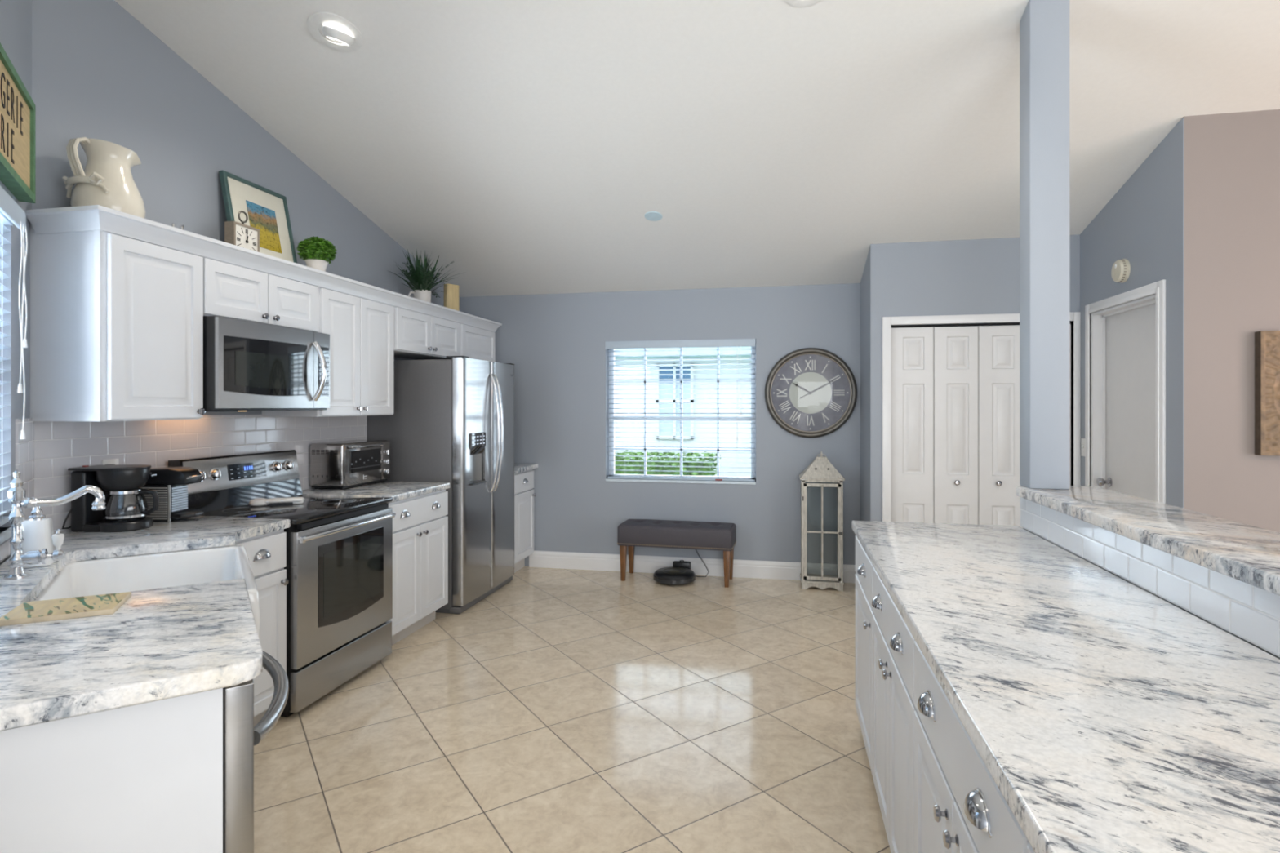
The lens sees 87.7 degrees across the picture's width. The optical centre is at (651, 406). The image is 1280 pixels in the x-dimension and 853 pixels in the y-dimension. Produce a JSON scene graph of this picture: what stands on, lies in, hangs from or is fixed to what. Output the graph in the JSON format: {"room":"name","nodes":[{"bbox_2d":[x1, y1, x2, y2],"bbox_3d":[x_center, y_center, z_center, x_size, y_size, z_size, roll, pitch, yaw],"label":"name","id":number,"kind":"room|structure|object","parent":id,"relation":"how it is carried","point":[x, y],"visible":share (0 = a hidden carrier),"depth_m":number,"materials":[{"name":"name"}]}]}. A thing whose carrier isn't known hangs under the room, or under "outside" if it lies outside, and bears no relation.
{"room":"kitchen","nodes":[
{"label":"kitchen","id":0,"kind":"room"},
{"bbox_2d":[0,0,31,564],"bbox_3d":[-1.776,-0.655,1.494,0.151,4.200,2.660,0,0,-34],"label":"wall","id":1,"kind":"structure","parent":0,"point":[15,15],"depth_m":2.41,"materials":[{"name":"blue paint"}]},
{"bbox_2d":[0,526,11,543],"bbox_3d":[-1.982,-0.122,1.830,0.162,1.135,1.207,0,0,-34],"label":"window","id":2,"kind":"structure","parent":1,"relation":"in","point":[6,534],"depth_m":2.24,"materials":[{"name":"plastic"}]},
{"bbox_2d":[0,186,27,526],"bbox_3d":[-1.935,-0.144,1.867,0.102,1.090,1.169,0,0,-34],"label":"window blind","id":3,"kind":"object","parent":1,"relation":"attached to","point":[11,213],"visible":0.96,"depth_m":2.28,"materials":[{"name":"white plastic"}]},
{"bbox_2d":[0,417,34,562],"bbox_3d":[-1.736,0.280,1.577,0.008,0.470,2.552,0,0,-34],"label":"tiled wall","id":4,"kind":"structure","parent":1,"relation":"attached to","point":[24,448],"depth_m":2.51,"materials":[{"name":"white tile"}]},
{"bbox_2d":[0,43,35,203],"bbox_3d":[-1.984,-0.938,1.981,0.046,0.365,1.170,0,0,-34],"label":"wall sign","id":5,"kind":"object","parent":1,"relation":"attached to","point":[17,107],"visible":1,"depth_m":2.28,"materials":[{"name":"green paint"}]},
{"bbox_2d":[31,0,460,561],"bbox_3d":[-2.180,-0.257,4.407,0.150,3.404,3.900,0,0,11],"label":"wall","id":6,"kind":"structure","parent":0,"point":[98,73],"depth_m":3.20,"materials":[{"name":"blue paint"}]},
{"bbox_2d":[30,222,205,421],"bbox_3d":[-2.216,-0.344,2.796,0.402,0.802,0.447,0,0,11],"label":"upper cabinet","id":7,"kind":"object","parent":6,"relation":"attached to","point":[117,321],"visible":0.97,"depth_m":2.61,"materials":[{"name":"white wood"}]},
{"bbox_2d":[62,137,145,218],"bbox_3d":[-2.262,-0.915,2.766,0.244,0.336,0.271,0,0,17],"label":"pitcher","id":8,"kind":"object","parent":7,"relation":"on","point":[106,180],"visible":0.87,"depth_m":2.70,"materials":[{"name":"beige ceramic"}]},
{"bbox_2d":[34,414,367,533],"bbox_3d":[-2.240,0.280,3.699,0.008,0.470,2.154,0,0,11],"label":"tiled wall","id":9,"kind":"structure","parent":6,"relation":"attached to","point":[60,446],"depth_m":3.19,"materials":[{"name":"white tile"}]},
{"bbox_2d":[102,458,118,465],"bbox_3d":[-2.383,0.290,2.939,0.006,0.116,0.072,0,0,11],"label":"wall outlet","id":10,"kind":"object","parent":9,"relation":"attached to","point":[112,461],"visible":0.34,"depth_m":2.94,"materials":[{"name":"white plastic"}]},
{"bbox_2d":[104,464,126,511],"bbox_3d":[-2.352,0.359,2.929,0.077,0.212,0.040,0,0,-43],"label":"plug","id":11,"kind":"object","parent":9,"relation":"attached to","point":[124,498],"visible":0.22,"depth_m":2.96,"materials":[{"name":"black plastic"}]},
{"bbox_2d":[200,256,317,332],"bbox_3d":[-2.099,-0.578,3.390,0.402,0.335,0.759,0,0,11],"label":"upper cabinet","id":12,"kind":"object","parent":6,"relation":"attached to","point":[230,291],"visible":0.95,"depth_m":3.29,"materials":[{"name":"white wood"}]},
{"bbox_2d":[224,210,259,252],"bbox_3d":[-2.067,-0.870,3.371,0.055,0.238,0.164,0,0,11],"label":"clock","id":13,"kind":"object","parent":12,"relation":"on","point":[236,233],"visible":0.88,"depth_m":3.34,"materials":[{"name":"beige wood"}]},
{"bbox_2d":[218,169,297,263],"bbox_3d":[-2.165,-0.992,3.706,0.122,0.493,0.452,0,0,11],"label":"picture frame","id":14,"kind":"object","parent":12,"relation":"on","point":[266,210],"visible":0.68,"depth_m":3.71,"materials":[{"name":"teal wood"}]},
{"bbox_2d":[245,200,282,253],"bbox_3d":[-2.157,-0.998,3.717,0.002,0.250,0.210,-11,-2,11],"label":"print","id":15,"kind":"object","parent":14,"relation":"attached to","point":[263,219],"depth_m":3.72},
{"bbox_2d":[203,315,329,411],"bbox_3d":[-2.034,-0.190,3.376,0.528,0.430,0.752,0,0,11],"label":"microwave","id":16,"kind":"object","parent":12,"relation":"attached to","point":[248,365],"visible":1,"depth_m":3.20,"materials":[{"name":"silver metal"}]},
{"bbox_2d":[262,286,393,416],"bbox_3d":[-1.953,-0.344,4.127,0.402,0.802,0.740,0,0,11],"label":"upper cabinet","id":17,"kind":"object","parent":6,"relation":"attached to","point":[360,330],"visible":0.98,"depth_m":4.04,"materials":[{"name":"white wood"}]},
{"bbox_2d":[296,236,337,271],"bbox_3d":[-1.966,-0.872,3.917,0.215,0.251,0.214,0,0,-6],"label":"potted topiary","id":18,"kind":"object","parent":17,"relation":"on","point":[317,253],"visible":0.94,"depth_m":3.87,"materials":[{"name":"green plant"}]},
{"bbox_2d":[393,306,459,359],"bbox_3d":[-1.792,-0.561,4.940,0.402,0.368,0.913,0,0,11],"label":"upper cabinet","id":19,"kind":"object","parent":6,"relation":"attached to","point":[416,335],"visible":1,"depth_m":4.84,"materials":[{"name":"white wood"}]},
{"bbox_2d":[26,204,502,332],"bbox_3d":[-1.912,-0.713,4.315,0.408,0.080,3.642,0,0,11],"label":"trim","id":20,"kind":"structure","parent":19,"relation":"attached to","point":[94,217],"depth_m":3.03,"materials":[{"name":"white wood"}]},
{"bbox_2d":[386,248,463,302],"bbox_3d":[-1.676,-0.975,5.087,0.493,0.456,0.619,0,0,11],"label":"potted fern","id":21,"kind":"object","parent":19,"relation":"on","point":[420,278],"visible":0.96,"depth_m":5.00,"materials":[{"name":"green plant"}]},
{"bbox_2d":[444,283,458,311],"bbox_3d":[-1.624,-0.869,5.427,0.057,0.245,0.120,0,0,39],"label":"wooden block","id":22,"kind":"object","parent":19,"relation":"on","point":[451,291],"visible":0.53,"depth_m":5.39,"materials":[{"name":"beige wood"}]},
{"bbox_2d":[459,323,495,362],"bbox_3d":[-1.649,-0.561,5.722,0.377,0.368,0.673,0,0,11],"label":"upper cabinet","id":23,"kind":"object","parent":6,"relation":"attached to","point":[475,343],"visible":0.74,"depth_m":5.64,"materials":[{"name":"white wood"}]},
{"bbox_2d":[304,258,328,271],"bbox_3d":[-1.966,-0.799,3.919,0.128,0.106,0.128,0,0,-6],"label":"pot","id":24,"kind":"object","parent":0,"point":[317,264],"depth_m":3.88,"materials":[{"name":"white ceramic"}]},
{"bbox_2d":[408,289,431,302],"bbox_3d":[-1.754,-0.814,5.080,0.142,0.135,0.142,0,0,11],"label":"pot","id":25,"kind":"object","parent":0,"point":[423,295],"depth_m":5.03,"materials":[{"name":"white ceramic"}]},
{"bbox_2d":[253,566,890,852],"bbox_3d":[1.398,1.505,-0.149,9.400,0.120,11.450,0,0,11],"label":"floor","id":26,"kind":"structure","parent":0,"point":[562,710],"depth_m":2.98,"materials":[{"name":"beige tile"}]},
{"bbox_2d":[0,688,222,852],"bbox_3d":[-1.119,1.000,1.190,0.596,0.889,0.018,0,0,-34],"label":"end panel","id":27,"kind":"object","parent":26,"relation":"on","point":[145,777],"visible":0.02,"depth_m":1.26,"materials":[{"name":"white wood"}]},
{"bbox_2d":[111,528,288,726],"bbox_3d":[-1.985,1.000,2.959,0.646,0.889,0.303,0,0,11],"label":"base cabinet","id":28,"kind":"object","parent":26,"relation":"on","point":[266,553],"visible":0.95,"depth_m":2.94,"materials":[{"name":"white wood"}]},
{"bbox_2d":[0,515,290,731],"bbox_3d":[-1.630,0.535,2.224,0.880,0.040,2.388,0,0,-34],"label":"countertop","id":29,"kind":"structure","parent":28,"relation":"on","point":[162,643],"depth_m":1.47,"materials":[{"name":"stone"}]},
{"bbox_2d":[22,506,57,568],"bbox_3d":[-1.999,0.410,2.170,0.092,0.210,0.090,0,0,-24],"label":"soap dispenser","id":30,"kind":"object","parent":29,"relation":"on","point":[37,531],"visible":0.62,"depth_m":2.15,"materials":[{"name":"white ceramic"}]},
{"bbox_2d":[3,469,106,579],"bbox_3d":[-1.841,0.352,2.061,0.238,0.325,0.063,0,0,-34],"label":"faucet","id":31,"kind":"object","parent":29,"relation":"on","point":[16,494],"visible":1,"depth_m":2.01,"materials":[{"name":"silver metal"}]},
{"bbox_2d":[0,591,131,626],"bbox_3d":[-1.472,0.508,1.680,0.224,0.014,0.170,0,0,-26],"label":"cutting board","id":32,"kind":"object","parent":29,"relation":"on","point":[42,611],"visible":1,"depth_m":1.65,"materials":[{"name":"beige glass"}]},
{"bbox_2d":[62,464,159,532],"bbox_3d":[-2.243,0.382,2.800,0.324,0.267,0.213,0,0,-3],"label":"coffee maker","id":33,"kind":"object","parent":29,"relation":"on","point":[113,480],"visible":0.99,"depth_m":2.75,"materials":[{"name":"black plastic"}]},
{"bbox_2d":[94,467,150,490],"bbox_3d":[-2.228,0.303,2.812,0.184,0.088,0.184,0,0,-3],"label":"basket","id":34,"kind":"object","parent":33,"relation":"on","point":[105,478],"depth_m":2.75,"materials":[{"name":"black plastic"}]},
{"bbox_2d":[35,545,260,639],"bbox_3d":[-1.648,0.670,2.194,0.582,0.229,0.789,0,0,-34],"label":"farmhouse sink","id":35,"kind":"object","parent":29,"relation":"in","point":[165,570],"visible":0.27,"depth_m":2.46,"materials":[{"name":"white ceramic"}]},
{"bbox_2d":[135,466,204,522],"bbox_3d":[-2.176,0.396,3.023,0.265,0.238,0.116,0,0,1],"label":"coffee machine","id":36,"kind":"object","parent":29,"relation":"on","point":[171,483],"visible":0.8,"depth_m":2.97,"materials":[{"name":"black plastic"}]},
{"bbox_2d":[170,485,187,511],"bbox_3d":[-2.141,0.417,3.024,0.006,0.106,0.100,0,0,1],"label":"grille","id":37,"kind":"object","parent":36,"relation":"attached to","point":[179,495],"depth_m":3.02,"materials":[{"name":"grey plastic"}]},
{"bbox_2d":[170,511,204,518],"bbox_3d":[-2.096,0.489,3.023,0.095,0.016,0.109,0,0,1],"label":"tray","id":38,"kind":"object","parent":36,"relation":"on","point":[174,514],"depth_m":2.99,"materials":[{"name":"black plastic"}]},
{"bbox_2d":[222,650,288,852],"bbox_3d":[-1.243,1.008,1.542,0.709,0.875,0.704,0,0,-34],"label":"dishwasher","id":39,"kind":"object","parent":26,"relation":"on","point":[240,735],"visible":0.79,"depth_m":1.39,"materials":[{"name":"silver metal"}]},
{"bbox_2d":[168,449,395,717],"bbox_3d":[-1.869,0.850,3.496,0.766,1.190,0.774,0,0,11],"label":"stove","id":40,"kind":"object","parent":26,"relation":"on","point":[339,567],"visible":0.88,"depth_m":3.37,"materials":[{"name":"silver metal"}]},
{"bbox_2d":[248,497,304,506],"bbox_3d":[-1.967,0.497,3.505,0.257,0.038,0.080,0,0,-24],"label":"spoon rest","id":41,"kind":"object","parent":40,"relation":"on","point":[258,501],"visible":1,"depth_m":3.47,"materials":[{"name":"white ceramic"}]},
{"bbox_2d":[201,494,392,524],"bbox_3d":[-1.871,0.530,3.496,0.652,0.026,0.774,0,0,11],"label":"cooktop","id":42,"kind":"object","parent":40,"relation":"in","point":[315,508],"depth_m":3.39,"materials":[{"name":"black glass"}]},
{"bbox_2d":[388,488,448,645],"bbox_3d":[-1.768,1.000,4.237,0.716,0.889,0.700,0,0,11],"label":"base cabinet","id":43,"kind":"object","parent":26,"relation":"on","point":[420,522],"visible":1,"depth_m":4.16,"materials":[{"name":"white wood"}]},
{"bbox_2d":[302,480,449,502],"bbox_3d":[-1.774,0.535,4.237,0.696,0.040,0.707,0,0,11],"label":"countertop","id":44,"kind":"structure","parent":43,"relation":"on","point":[398,491],"depth_m":4.14,"materials":[{"name":"stone"}]},
{"bbox_2d":[310,440,390,489],"bbox_3d":[-1.944,0.372,4.365,0.291,0.285,0.491,0,0,11],"label":"toaster oven","id":45,"kind":"object","parent":44,"relation":"on","point":[342,464],"visible":1,"depth_m":4.15,"materials":[{"name":"metal"}]},
{"bbox_2d":[367,355,514,613],"bbox_3d":[-1.536,0.546,5.125,0.830,1.797,0.915,0,0,11],"label":"refrigerator","id":46,"kind":"object","parent":26,"relation":"on","point":[451,421],"visible":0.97,"depth_m":4.71,"materials":[{"name":"metal"}]},
{"bbox_2d":[514,469,535,573],"bbox_3d":[-1.434,1.000,5.847,0.746,0.889,0.443,0,0,11],"label":"base cabinet","id":47,"kind":"object","parent":26,"relation":"on","point":[524,495],"visible":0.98,"depth_m":5.76,"materials":[{"name":"white wood"}]},
{"bbox_2d":[514,463,537,473],"bbox_3d":[-1.433,0.535,5.846,0.753,0.040,0.463,0,0,11],"label":"countertop","id":48,"kind":"structure","parent":47,"relation":"on","point":[518,468],"depth_m":5.78,"materials":[{"name":"stone"}]},
{"bbox_2d":[653,566,695,585],"bbox_3d":[0.192,1.400,5.497,0.350,0.090,0.350,0,0,11],"label":"robot vacuum","id":49,"kind":"object","parent":26,"relation":"on","point":[673,575],"visible":1,"depth_m":5.39,"materials":[{"name":"black plastic"}]},
{"bbox_2d":[617,519,736,587],"bbox_3d":[0.216,1.206,5.562,0.956,0.478,0.334,0,0,13],"label":"bench","id":50,"kind":"object","parent":26,"relation":"on","point":[689,535],"visible":1,"depth_m":5.43,"materials":[{"name":"grey fabric"}]},
{"bbox_2d":[672,549,709,577],"bbox_3d":[0.343,1.279,5.683,0.316,0.332,0.072,0,0,15],"label":"dock","id":51,"kind":"object","parent":26,"relation":"on","point":[681,563],"visible":0.52,"depth_m":5.67,"materials":[{"name":"black plastic"}]},
{"bbox_2d":[799,450,844,591],"bbox_3d":[1.368,0.900,5.354,0.344,1.090,0.262,0,0,11],"label":"lantern","id":52,"kind":"object","parent":26,"relation":"on","point":[820,469],"visible":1,"depth_m":5.25,"materials":[{"name":"white wood"}]},
{"bbox_2d":[855,535,874,775],"bbox_3d":[1.174,1.000,2.624,0.706,0.889,0.593,0,0,11],"label":"base cabinet","id":53,"kind":"object","parent":26,"relation":"on","point":[864,566],"visible":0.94,"depth_m":2.64,"materials":[{"name":"white wood"}]},
{"bbox_2d":[871,567,916,852],"bbox_3d":[1.042,1.000,1.955,0.706,0.889,0.768,0,0,11],"label":"base cabinet","id":54,"kind":"object","parent":26,"relation":"on","point":[894,708],"visible":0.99,"depth_m":1.96,"materials":[{"name":"white wood"}]},
{"bbox_2d":[914,640,1028,852],"bbox_3d":[0.892,1.000,1.200,0.706,0.889,0.768,0,0,11],"label":"base cabinet","id":55,"kind":"object","parent":26,"relation":"on","point":[959,806],"visible":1,"depth_m":1.29,"materials":[{"name":"white wood"}]},
{"bbox_2d":[852,520,1279,852],"bbox_3d":[0.895,0.535,1.166,0.693,0.040,3.635,0,0,11],"label":"countertop","id":56,"kind":"structure","parent":55,"relation":"on","point":[1107,715],"depth_m":1.20,"materials":[{"name":"white stone"}]},
{"bbox_2d":[1026,841,1035,852],"bbox_3d":[0.743,1.000,0.447,0.706,0.889,0.763,0,0,11],"label":"base cabinet","id":57,"kind":"object","parent":26,"relation":"on","point":[1029,849],"visible":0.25,"depth_m":0.87,"materials":[{"name":"white wood"}]},
{"bbox_2d":[114,0,1279,297],"bbox_3d":[1.398,-1.863,-0.149,9.400,1.784,11.450,0,0,11],"label":"ceiling","id":58,"kind":"structure","parent":0,"point":[526,146],"depth_m":3.51,"materials":[{"name":"white paint"}]},
{"bbox_2d":[306,12,363,52],"bbox_3d":[-1.463,-1.723,3.088,0.232,0.080,0.232,0,0,-31],"label":"recessed light","id":59,"kind":"object","parent":58,"relation":"in","point":[354,42],"visible":1,"depth_m":3.06,"materials":[{"name":"white plastic"}]},
{"bbox_2d":[644,211,662,221],"bbox_3d":[0.016,-1.303,4.569,0.124,0.034,0.121,0,0,16],"label":"cover plate","id":60,"kind":"object","parent":58,"relation":"attached to","point":[651,215],"visible":1,"depth_m":4.56,"materials":[{"name":"white plastic"}]},
{"bbox_2d":[784,0,821,7],"bbox_3d":[0.632,-1.718,2.729,0.200,0.052,0.194,0,0,8],"label":"recessed light","id":61,"kind":"object","parent":58,"relation":"in","point":[798,3],"visible":1,"depth_m":2.80,"materials":[{"name":"white plastic"}]},
{"bbox_2d":[460,283,1010,566],"bbox_3d":[2.680,0.207,5.351,9.020,2.475,0.160,0,0,11],"label":"wall","id":62,"kind":"structure","parent":0,"point":[554,343],"depth_m":5.78,"materials":[{"name":"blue paint"}]},
{"bbox_2d":[605,346,755,484],"bbox_3d":[0.255,0.043,5.820,1.310,1.233,0.162,0,0,11],"label":"window","id":63,"kind":"structure","parent":62,"relation":"in","point":[612,377],"depth_m":5.82,"materials":[{"name":"plastic"}]},
{"bbox_2d":[604,338,755,481],"bbox_3d":[0.244,0.032,5.780,1.310,1.209,0.102,0,0,11],"label":"window blind","id":64,"kind":"object","parent":63,"relation":"attached to","point":[737,343],"visible":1,"depth_m":5.80,"materials":[{"name":"white plastic"}]},
{"bbox_2d":[528,551,856,582],"bbox_3d":[0.244,1.373,5.415,2.865,0.145,0.662,0,0,11],"label":"baseboard","id":65,"kind":"structure","parent":62,"relation":"attached to","point":[547,559],"depth_m":5.71,"materials":[{"name":"white wood"}]},
{"bbox_2d":[764,347,857,438],"bbox_3d":[1.317,-0.113,5.514,0.746,0.746,0.049,0,0,11],"label":"wall clock","id":66,"kind":"object","parent":62,"relation":"attached to","point":[810,393],"visible":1,"depth_m":5.52,"materials":[{"name":"grey metal"}]},
{"bbox_2d":[860,253,868,520],"bbox_3d":[1.698,0.139,5.178,0.080,2.613,0.562,0,0,11],"label":"wall","id":67,"kind":"structure","parent":0,"point":[864,280],"depth_m":5.15,"materials":[{"name":"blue paint"}]},
{"bbox_2d":[868,234,1079,521],"bbox_3d":[2.323,0.126,4.716,1.486,2.638,0.100,0,0,11],"label":"wall","id":68,"kind":"structure","parent":0,"point":[971,277],"depth_m":4.73,"materials":[{"name":"blue paint"}]},
{"bbox_2d":[882,311,1080,528],"bbox_3d":[2.302,0.401,4.713,1.285,2.088,0.116,0,0,11],"label":"door","id":69,"kind":"structure","parent":68,"relation":"in","point":[951,392],"depth_m":4.73,"materials":[{"name":"white paint"}]},
{"bbox_2d":[1080,118,1183,508],"bbox_3d":[2.867,-0.006,3.947,0.120,2.902,1.198,0,0,11],"label":"wall","id":70,"kind":"structure","parent":0,"point":[1142,224],"depth_m":3.59,"materials":[{"name":"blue paint"}]},
{"bbox_2d":[1080,438,1084,456],"bbox_3d":[2.904,0.275,4.483,0.016,0.120,0.072,0,0,11],"label":"light switch","id":71,"kind":"object","parent":70,"relation":"attached to","point":[1082,440],"visible":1,"depth_m":4.49,"materials":[{"name":"white plastic"}]},
{"bbox_2d":[1111,258,1130,283],"bbox_3d":[2.784,-0.805,3.960,0.049,0.140,0.140,0,0,11],"label":"smoke detector","id":72,"kind":"object","parent":70,"relation":"attached to","point":[1121,268],"visible":1,"depth_m":3.92,"materials":[{"name":"beige plastic"}]},
{"bbox_2d":[1084,279,1165,503],"bbox_3d":[2.860,0.387,3.967,0.142,2.117,0.929,0,0,11],"label":"door","id":73,"kind":"structure","parent":70,"relation":"in","point":[1125,343],"depth_m":4.07,"materials":[{"name":"white paint"}]},
{"bbox_2d":[1020,497,1279,658],"bbox_3d":[1.315,0.911,1.075,0.138,1.068,3.620,0,0,11],"label":"wall","id":74,"kind":"structure","parent":0,"point":[1023,528],"depth_m":1.77,"materials":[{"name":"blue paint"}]},
{"bbox_2d":[1016,485,1279,595],"bbox_3d":[1.381,0.357,1.069,0.365,0.040,3.635,0,0,11],"label":"bar","id":75,"kind":"object","parent":74,"relation":"on","point":[1249,554],"visible":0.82,"depth_m":1.84,"materials":[{"name":"stone"}]},
{"bbox_2d":[1019,0,1069,489],"bbox_3d":[1.639,-0.679,2.780,0.150,2.032,0.122,0,0,11],"label":"pillar","id":76,"kind":"structure","parent":75,"relation":"on","point":[1044,24],"depth_m":2.72,"materials":[{"name":"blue paint"}]},
{"bbox_2d":[1181,109,1279,532],"bbox_3d":[4.723,-0.021,3.030,4.111,2.932,0.120,0,0,11],"label":"wall","id":77,"kind":"structure","parent":0,"point":[1232,160],"depth_m":3.33,"materials":[{"name":"beige paint"}]},
{"bbox_2d":[1254,330,1279,455],"bbox_3d":[3.291,-0.065,3.225,0.610,0.610,0.052,0,0,11],"label":"picture frame","id":78,"kind":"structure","parent":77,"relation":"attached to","point":[1267,343],"depth_m":3.26,"materials":[{"name":"brown wood"}]},
{"label":"outside","id":79,"kind":"structure","parent":0,"visible":0},
{"bbox_3d":[3.483,1.795,17.589,24.000,0.100,24.140,0,0,11],"label":"ground","id":80,"kind":"structure","parent":79,"visible":0},
{"bbox_2d":[614,449,721,475],"bbox_3d":[-0.589,1.142,8.272,2.908,1.205,0.614,0,0,11],"label":"hedge","id":81,"kind":"object","parent":80,"relation":"on","point":[624,453],"visible":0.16,"depth_m":7.99,"materials":[{"name":"green plant"}]},
{"bbox_2d":[614,346,751,476],"bbox_3d":[0.354,0.405,9.512,14.000,2.680,0.800,0,0,11],"label":"house","id":82,"kind":"structure","parent":80,"relation":"on","point":[713,357],"depth_m":9.54,"materials":[{"name":"paint"}]},
{"bbox_2d":[658,382,690,435],"bbox_3d":[0.342,0.045,9.604,0.460,0.760,0.015,0,0,11],"label":"window","id":83,"kind":"structure","parent":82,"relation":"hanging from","point":[687,386],"depth_m":9.59,"materials":[{"name":"glass"}]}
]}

